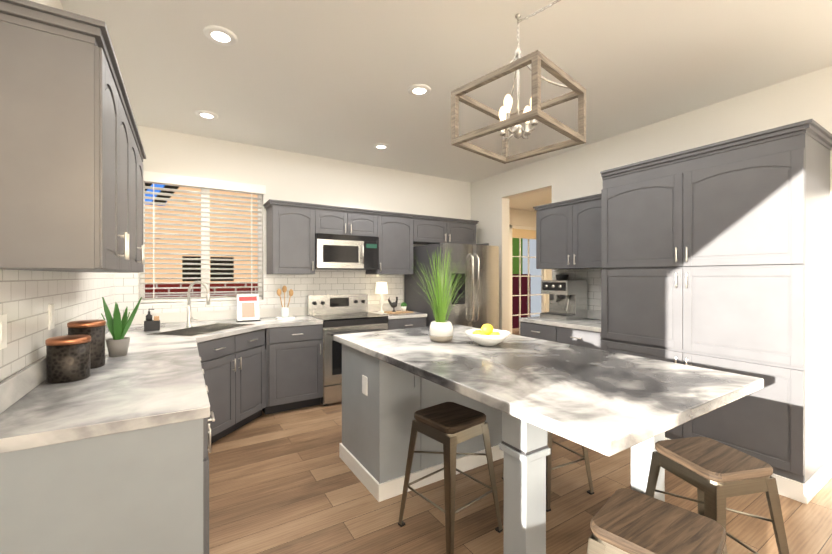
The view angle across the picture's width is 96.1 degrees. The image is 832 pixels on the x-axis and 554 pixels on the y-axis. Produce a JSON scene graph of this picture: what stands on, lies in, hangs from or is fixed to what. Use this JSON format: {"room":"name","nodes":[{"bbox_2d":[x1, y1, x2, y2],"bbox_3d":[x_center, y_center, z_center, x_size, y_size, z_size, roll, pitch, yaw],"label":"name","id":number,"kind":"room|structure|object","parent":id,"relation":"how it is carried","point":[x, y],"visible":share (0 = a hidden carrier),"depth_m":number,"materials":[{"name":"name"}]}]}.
{"room":"kitchen","nodes":[
{"label":"kitchen","id":0,"kind":"room"},
{"bbox_2d":[0,0,113,380],"bbox_3d":[-1.038,-0.040,0.480,0.150,2.850,7.400,0,0,-32],"label":"wall","id":1,"kind":"structure","parent":0,"point":[57,4],"depth_m":1.84,"materials":[{"name":"white paint"}]},
{"bbox_2d":[0,269,115,379],"bbox_3d":[-2.059,0.167,2.265,0.007,0.390,2.970,0,0,-32],"label":"tile backsplash","id":2,"kind":"structure","parent":1,"relation":"attached to","point":[27,297],"depth_m":1.70,"materials":[{"name":"white tile"}]},
{"bbox_2d":[0,314,6,349],"bbox_3d":[-1.457,0.194,1.315,0.007,0.120,0.075,0,0,-32],"label":"electrical outlet plate","id":3,"kind":"object","parent":2,"relation":"attached to","point":[3,331],"depth_m":1.32,"materials":[{"name":"white plastic"}]},
{"bbox_2d":[48,304,53,329],"bbox_3d":[-1.770,0.193,1.816,0.007,0.120,0.075,0,0,-32],"label":"electrical outlet plate","id":4,"kind":"object","parent":2,"relation":"attached to","point":[50,307],"depth_m":1.80,"materials":[{"name":"white plastic"}]},
{"bbox_2d":[0,4,135,272],"bbox_3d":[-1.368,-0.398,1.469,0.321,0.742,0.817,0,0,-32],"label":"upper cabinet","id":5,"kind":"object","parent":1,"relation":"attached to","point":[72,154],"depth_m":1.16,"materials":[{"name":"grey wood"}]},
{"bbox_2d":[136,132,144,272],"bbox_3d":[-1.738,-0.399,2.062,0.321,0.742,0.813,0,0,-32],"label":"upper cabinet","id":6,"kind":"object","parent":1,"relation":"attached to","point":[140,248],"depth_m":2.22,"materials":[{"name":"grey wood"}]},
{"bbox_2d":[114,125,470,324],"bbox_3d":[-1.038,-0.048,4.754,4.680,2.850,0.150,0,0,-32],"label":"wall","id":7,"kind":"structure","parent":0,"point":[282,175],"depth_m":4.40,"materials":[{"name":"white paint"}]},
{"bbox_2d":[139,183,263,305],"bbox_3d":[-2.246,-0.371,3.987,1.140,1.300,0.150,0,0,-32],"label":"window","id":8,"kind":"structure","parent":7,"relation":"in","point":[202,261],"depth_m":3.99,"materials":[{"name":"white"}]},
{"bbox_2d":[140,171,265,302],"bbox_3d":[-2.222,-0.389,3.949,1.180,1.285,0.100,0,0,-32],"label":"window blind slats","id":9,"kind":"structure","parent":8,"relation":"attached to","point":[153,178],"depth_m":3.93,"materials":[{"name":"white plastic"}]},
{"bbox_2d":[116,269,402,314],"bbox_3d":[-1.517,0.133,4.362,3.149,0.450,0.007,0,0,-32],"label":"tile backsplash","id":10,"kind":"structure","parent":7,"relation":"attached to","point":[324,281],"depth_m":4.43,"materials":[{"name":"white tile"}]},
{"bbox_2d":[263,199,488,274],"bbox_3d":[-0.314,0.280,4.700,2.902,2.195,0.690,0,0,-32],"label":"upper cabinet","id":11,"kind":"object","parent":7,"relation":"attached to","point":[293,229],"visible":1,"depth_m":4.43,"materials":[{"name":"grey wood"}]},
{"bbox_2d":[315,233,378,269],"bbox_3d":[-0.869,-0.290,4.501,0.760,0.395,0.439,0,0,-32],"label":"over-the-range microwave","id":12,"kind":"object","parent":11,"relation":"attached to","point":[341,252],"visible":0.98,"depth_m":4.33,"materials":[{"name":"grey metal"}]},
{"bbox_2d":[60,0,831,211],"bbox_3d":[1.996,-1.531,3.670,8.680,0.120,10.000,0,0,-32],"label":"ceiling","id":13,"kind":"structure","parent":0,"point":[334,79],"depth_m":2.58,"materials":[{"name":"white paint"}]},
{"bbox_2d":[195,110,217,119],"bbox_3d":[-1.894,-1.464,3.385,0.183,0.012,0.183,0,0,-38],"label":"recessed light","id":14,"kind":"object","parent":13,"relation":"in","point":[209,115],"depth_m":3.37,"materials":[{"name":"white"}]},
{"bbox_2d":[203,25,236,45],"bbox_3d":[-1.186,-1.462,2.271,0.183,0.012,0.183,0,0,-38],"label":"recessed light","id":15,"kind":"object","parent":13,"relation":"in","point":[221,34],"depth_m":2.26,"materials":[{"name":"white"}]},
{"bbox_2d":[373,143,388,149],"bbox_3d":[-0.391,-1.466,4.207,0.183,0.012,0.183,0,0,-38],"label":"recessed light","id":16,"kind":"object","parent":13,"relation":"in","point":[380,145],"depth_m":4.18,"materials":[{"name":"white"}]},
{"bbox_2d":[408,84,430,96],"bbox_3d":[0.026,-1.464,2.935,0.183,0.012,0.183,0,0,-38],"label":"recessed light","id":17,"kind":"object","parent":13,"relation":"in","point":[416,88],"depth_m":2.92,"materials":[{"name":"white"}]},
{"bbox_2d":[451,0,585,163],"bbox_3d":[0.884,-1.107,1.601,0.624,0.720,1.797,0,0,-32],"label":"pendant chandelier","id":18,"kind":"object","parent":13,"relation":"hanging from","point":[537,60],"visible":1,"depth_m":2.06,"materials":[{"name":"brown wood"}]},
{"bbox_2d":[208,328,831,553],"bbox_3d":[0.376,1.431,2.663,12.500,0.100,10.000,0,0,-32],"label":"floor","id":19,"kind":"structure","parent":0,"point":[287,482],"depth_m":2.27,"materials":[{"name":"brown wood"}]},
{"bbox_2d":[0,342,219,553],"bbox_3d":[-1.791,0.941,2.442,0.630,0.879,2.957,0,0,-32],"label":"base cabinet","id":20,"kind":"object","parent":19,"relation":"on","point":[143,491],"depth_m":1.21,"materials":[{"name":"grey wood"}]},
{"bbox_2d":[0,315,322,453],"bbox_3d":[-1.292,0.431,2.745,1.807,0.140,2.970,0,0,-32],"label":"countertop","id":21,"kind":"structure","parent":20,"relation":"on","point":[147,381],"depth_m":1.46,"materials":[{"name":"stone"}]},
{"bbox_2d":[45,335,90,382],"bbox_3d":[-1.571,0.366,1.692,0.152,0.193,0.152,0,0,-32],"label":"canister","id":22,"kind":"object","parent":21,"relation":"on","point":[67,358],"visible":1,"depth_m":1.64,"materials":[{"name":"metal"}]},
{"bbox_2d":[67,319,105,368],"bbox_3d":[-1.689,0.343,1.919,0.150,0.238,0.150,0,0,-32],"label":"canister","id":23,"kind":"object","parent":21,"relation":"on","point":[94,329],"visible":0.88,"depth_m":1.89,"materials":[{"name":"metal"}]},
{"bbox_2d":[101,297,141,356],"bbox_3d":[-1.720,0.289,2.182,0.202,0.344,0.201,0,0,-32],"label":"potted plant","id":24,"kind":"object","parent":21,"relation":"on","point":[117,344],"visible":0.98,"depth_m":2.18,"materials":[{"name":"green plant"}]},
{"bbox_2d":[144,309,159,330],"bbox_3d":[-2.269,0.365,3.214,0.110,0.189,0.070,0,0,-32],"label":"soap caddy","id":25,"kind":"object","parent":21,"relation":"on","point":[150,324],"visible":1,"depth_m":3.19,"materials":[{"name":"black"}]},
{"bbox_2d":[185,281,209,326],"bbox_3d":[-2.022,0.246,3.460,0.194,0.426,0.248,0,0,-32],"label":"faucet","id":26,"kind":"object","parent":21,"relation":"on","point":[189,318],"visible":1,"depth_m":3.44,"materials":[{"name":"silver metal"}]},
{"bbox_2d":[147,323,253,336],"bbox_3d":[-1.852,0.553,3.300,0.424,0.193,0.764,0,0,13],"label":"sink","id":27,"kind":"object","parent":21,"relation":"in","point":[200,330],"depth_m":3.43,"materials":[{"name":"silver metal"}]},
{"bbox_2d":[236,294,260,321],"bbox_3d":[-1.746,0.320,3.888,0.220,0.277,0.130,0,0,-32],"label":"cookbook","id":28,"kind":"object","parent":21,"relation":"on","point":[247,307],"visible":1,"depth_m":3.88,"materials":[{"name":"white paper"}]},
{"bbox_2d":[275,285,294,319],"bbox_3d":[-1.447,0.276,4.122,0.183,0.364,0.130,0,0,-32],"label":"utensil holder","id":29,"kind":"object","parent":21,"relation":"on","point":[284,312],"visible":1,"depth_m":4.09,"materials":[{"name":"white ceramic"}]},
{"bbox_2d":[200,324,322,438],"bbox_3d":[-1.480,0.939,3.644,1.172,0.879,1.247,0,0,-32],"label":"base cabinet","id":30,"kind":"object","parent":19,"relation":"on","point":[276,369],"depth_m":3.63,"materials":[{"name":"grey wood"}]},
{"bbox_2d":[307,294,387,405],"bbox_3d":[-0.800,0.798,4.394,0.766,1.160,0.697,0,0,-32],"label":"range","id":31,"kind":"object","parent":19,"relation":"on","point":[342,313],"visible":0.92,"depth_m":4.16,"materials":[{"name":"silver metal"}]},
{"bbox_2d":[387,317,425,329],"bbox_3d":[-0.253,0.937,4.761,0.543,0.880,0.654,0,0,-32],"label":"base cabinet","id":32,"kind":"object","parent":19,"relation":"on","point":[404,323],"visible":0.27,"depth_m":4.50,"materials":[{"name":"grey wood"}]},
{"bbox_2d":[368,303,426,319],"bbox_3d":[-0.257,0.427,4.775,0.553,0.140,0.625,0,0,-32],"label":"countertop","id":33,"kind":"structure","parent":32,"relation":"on","point":[374,308],"depth_m":4.81,"materials":[{"name":"stone"}]},
{"bbox_2d":[375,282,387,312],"bbox_3d":[-0.445,0.261,4.825,0.170,0.390,0.170,0,0,-32],"label":"lamp","id":34,"kind":"object","parent":33,"relation":"on","point":[381,288],"visible":0.96,"depth_m":4.77,"materials":[{"name":"white ceramic"}]},
{"bbox_2d":[384,297,413,313],"bbox_3d":[-0.220,0.352,4.766,0.320,0.210,0.200,0,0,-32],"label":"decorative tray","id":35,"kind":"object","parent":33,"relation":"on","point":[393,305],"visible":1,"depth_m":4.73,"materials":[{"name":"beige wood"}]},
{"bbox_2d":[339,344,503,501],"bbox_3d":[0.100,0.941,2.897,1.198,0.880,0.678,0,0,-32],"label":"kitchen island","id":36,"kind":"object","parent":19,"relation":"on","point":[383,402],"visible":0.48,"depth_m":2.47,"materials":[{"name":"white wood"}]},
{"bbox_2d":[334,324,763,455],"bbox_3d":[0.460,0.479,2.319,1.220,0.045,2.250,0,0,-32],"label":"island countertop","id":37,"kind":"structure","parent":36,"relation":"on","point":[607,403],"depth_m":1.64,"materials":[{"name":"stone"}]},
{"bbox_2d":[409,248,472,341],"bbox_3d":[0.188,0.113,2.667,0.511,0.684,0.464,0,0,-32],"label":"potted plant","id":38,"kind":"object","parent":37,"relation":"on","point":[440,329],"visible":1,"depth_m":2.61,"materials":[{"name":"green plant"}]},
{"bbox_2d":[465,324,509,345],"bbox_3d":[0.480,0.385,2.514,0.304,0.141,0.304,0,0,-32],"label":"bowl","id":39,"kind":"object","parent":37,"relation":"on","point":[486,335],"visible":1,"depth_m":2.45,"materials":[{"name":"white ceramic"}]},
{"bbox_2d":[398,402,502,553],"bbox_3d":[0.186,1.067,2.061,0.408,0.631,0.408,0,0,-40],"label":"stool","id":40,"kind":"object","parent":19,"relation":"on","point":[449,426],"visible":1,"depth_m":1.99,"materials":[{"name":"metal"}]},
{"bbox_2d":[404,243,498,329],"bbox_3d":[0.483,0.487,4.999,0.900,1.780,0.989,0,0,-32],"label":"fridge","id":41,"kind":"object","parent":19,"relation":"on","point":[477,306],"visible":0.56,"depth_m":4.68,"materials":[{"name":"grey metal"}]},
{"bbox_2d":[499,412,550,553],"bbox_3d":[0.430,0.943,1.482,0.140,0.880,0.140,0,0,-32],"label":"kitchen island leg","id":42,"kind":"object","parent":19,"relation":"on","point":[524,447],"visible":0.83,"depth_m":1.44,"materials":[{"name":"white wood"}]},
{"bbox_2d":[502,431,593,511],"bbox_3d":[0.862,1.066,2.471,0.408,0.631,0.408,0,0,-27],"label":"stool","id":43,"kind":"object","parent":19,"relation":"on","point":[549,469],"visible":0.19,"depth_m":2.27,"materials":[{"name":"metal"}]},
{"bbox_2d":[520,322,602,349],"bbox_3d":[1.664,0.939,3.939,0.644,0.880,0.960,0,0,-32],"label":"base cabinet","id":44,"kind":"object","parent":19,"relation":"on","point":[583,338],"visible":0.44,"depth_m":3.72,"materials":[{"name":"grey wood"}]},
{"bbox_2d":[519,309,600,331],"bbox_3d":[1.673,0.429,3.951,0.615,0.140,0.968,0,0,-32],"label":"countertop","id":45,"kind":"structure","parent":44,"relation":"on","point":[592,322],"depth_m":3.85,"materials":[{"name":"stone"}]},
{"bbox_2d":[540,274,586,320],"bbox_3d":[1.618,0.213,4.145,0.422,0.490,0.340,0,0,-32],"label":"espresso machine","id":46,"kind":"object","parent":45,"relation":"on","point":[567,299],"visible":1,"depth_m":4.06,"materials":[{"name":"silver metal"}]},
{"bbox_2d":[601,155,679,439],"bbox_3d":[2.103,0.239,3.263,0.613,2.282,0.650,0,0,-32],"label":"tall cabinet","id":47,"kind":"object","parent":19,"relation":"on","point":[640,206],"depth_m":3.07,"materials":[{"name":"grey wood"}]},
{"bbox_2d":[631,432,664,501],"bbox_3d":[1.227,0.942,1.980,0.140,0.880,0.140,0,0,-32],"label":"kitchen island leg","id":48,"kind":"object","parent":19,"relation":"on","point":[641,454],"depth_m":1.95,"materials":[{"name":"white wood"}]},
{"bbox_2d":[587,488,726,553],"bbox_3d":[0.737,1.068,1.143,0.408,0.631,0.408,0,0,-44],"label":"stool","id":49,"kind":"object","parent":19,"relation":"on","point":[626,521],"visible":1,"depth_m":1.12,"materials":[{"name":"wood"}]},
{"bbox_2d":[645,436,788,553],"bbox_3d":[1.255,1.067,1.596,0.408,0.631,0.408,0,0,-12],"label":"stool","id":50,"kind":"object","parent":19,"relation":"on","point":[715,473],"visible":0.85,"depth_m":1.50,"materials":[{"name":"wood"}]},
{"bbox_2d":[680,127,831,503],"bbox_3d":[2.448,0.240,2.712,0.613,2.282,0.650,0,0,-32],"label":"tall cabinet","id":51,"kind":"object","parent":19,"relation":"on","point":[715,256],"depth_m":2.47,"materials":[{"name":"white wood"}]},
{"bbox_2d":[509,208,551,311],"bbox_3d":[1.912,-0.054,8.072,3.840,2.850,0.150,0,0,-32],"label":"wall","id":52,"kind":"structure","parent":0,"point":[517,217],"depth_m":8.30,"materials":[{"name":"white paint"}]},
{"bbox_2d":[509,225,545,333],"bbox_3d":[2.223,0.120,8.243,1.850,2.500,0.070,0,0,-32],"label":"door frame","id":53,"kind":"structure","parent":52,"relation":"in","point":[523,232],"depth_m":8.29,"materials":[{"name":"white wood"}]},
{"bbox_2d":[471,66,831,459],"bbox_3d":[2.804,-0.044,2.881,0.150,2.850,7.400,0,0,-32],"label":"wall","id":54,"kind":"structure","parent":0,"point":[571,174],"depth_m":3.65,"materials":[{"name":"white paint"}]},
{"bbox_2d":[533,194,600,268],"bbox_3d":[1.768,-0.454,4.023,0.374,0.725,0.996,0,0,-32],"label":"upper cabinet","id":55,"kind":"object","parent":54,"relation":"attached to","point":[568,234],"visible":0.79,"depth_m":3.96,"materials":[{"name":"grey wood"}]},
{"bbox_2d":[553,268,602,309],"bbox_3d":[1.931,0.133,4.128,0.007,0.450,1.000,0,0,-32],"label":"tile backsplash","id":56,"kind":"structure","parent":54,"relation":"attached to","point":[592,277],"depth_m":4.13,"materials":[{"name":"white tile"}]},
{"label":"outside","id":57,"kind":"structure","parent":0,"visible":0},
{"bbox_2d":[145,183,257,297],"bbox_3d":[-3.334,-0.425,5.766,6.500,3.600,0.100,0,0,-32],"label":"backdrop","id":58,"kind":"structure","parent":57,"point":[194,252],"depth_m":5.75,"materials":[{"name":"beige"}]},
{"bbox_2d":[512,238,530,327],"bbox_3d":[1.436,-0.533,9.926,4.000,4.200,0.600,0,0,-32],"label":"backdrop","id":59,"kind":"structure","parent":57,"point":[515,285],"depth_m":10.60,"materials":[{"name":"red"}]}
]}

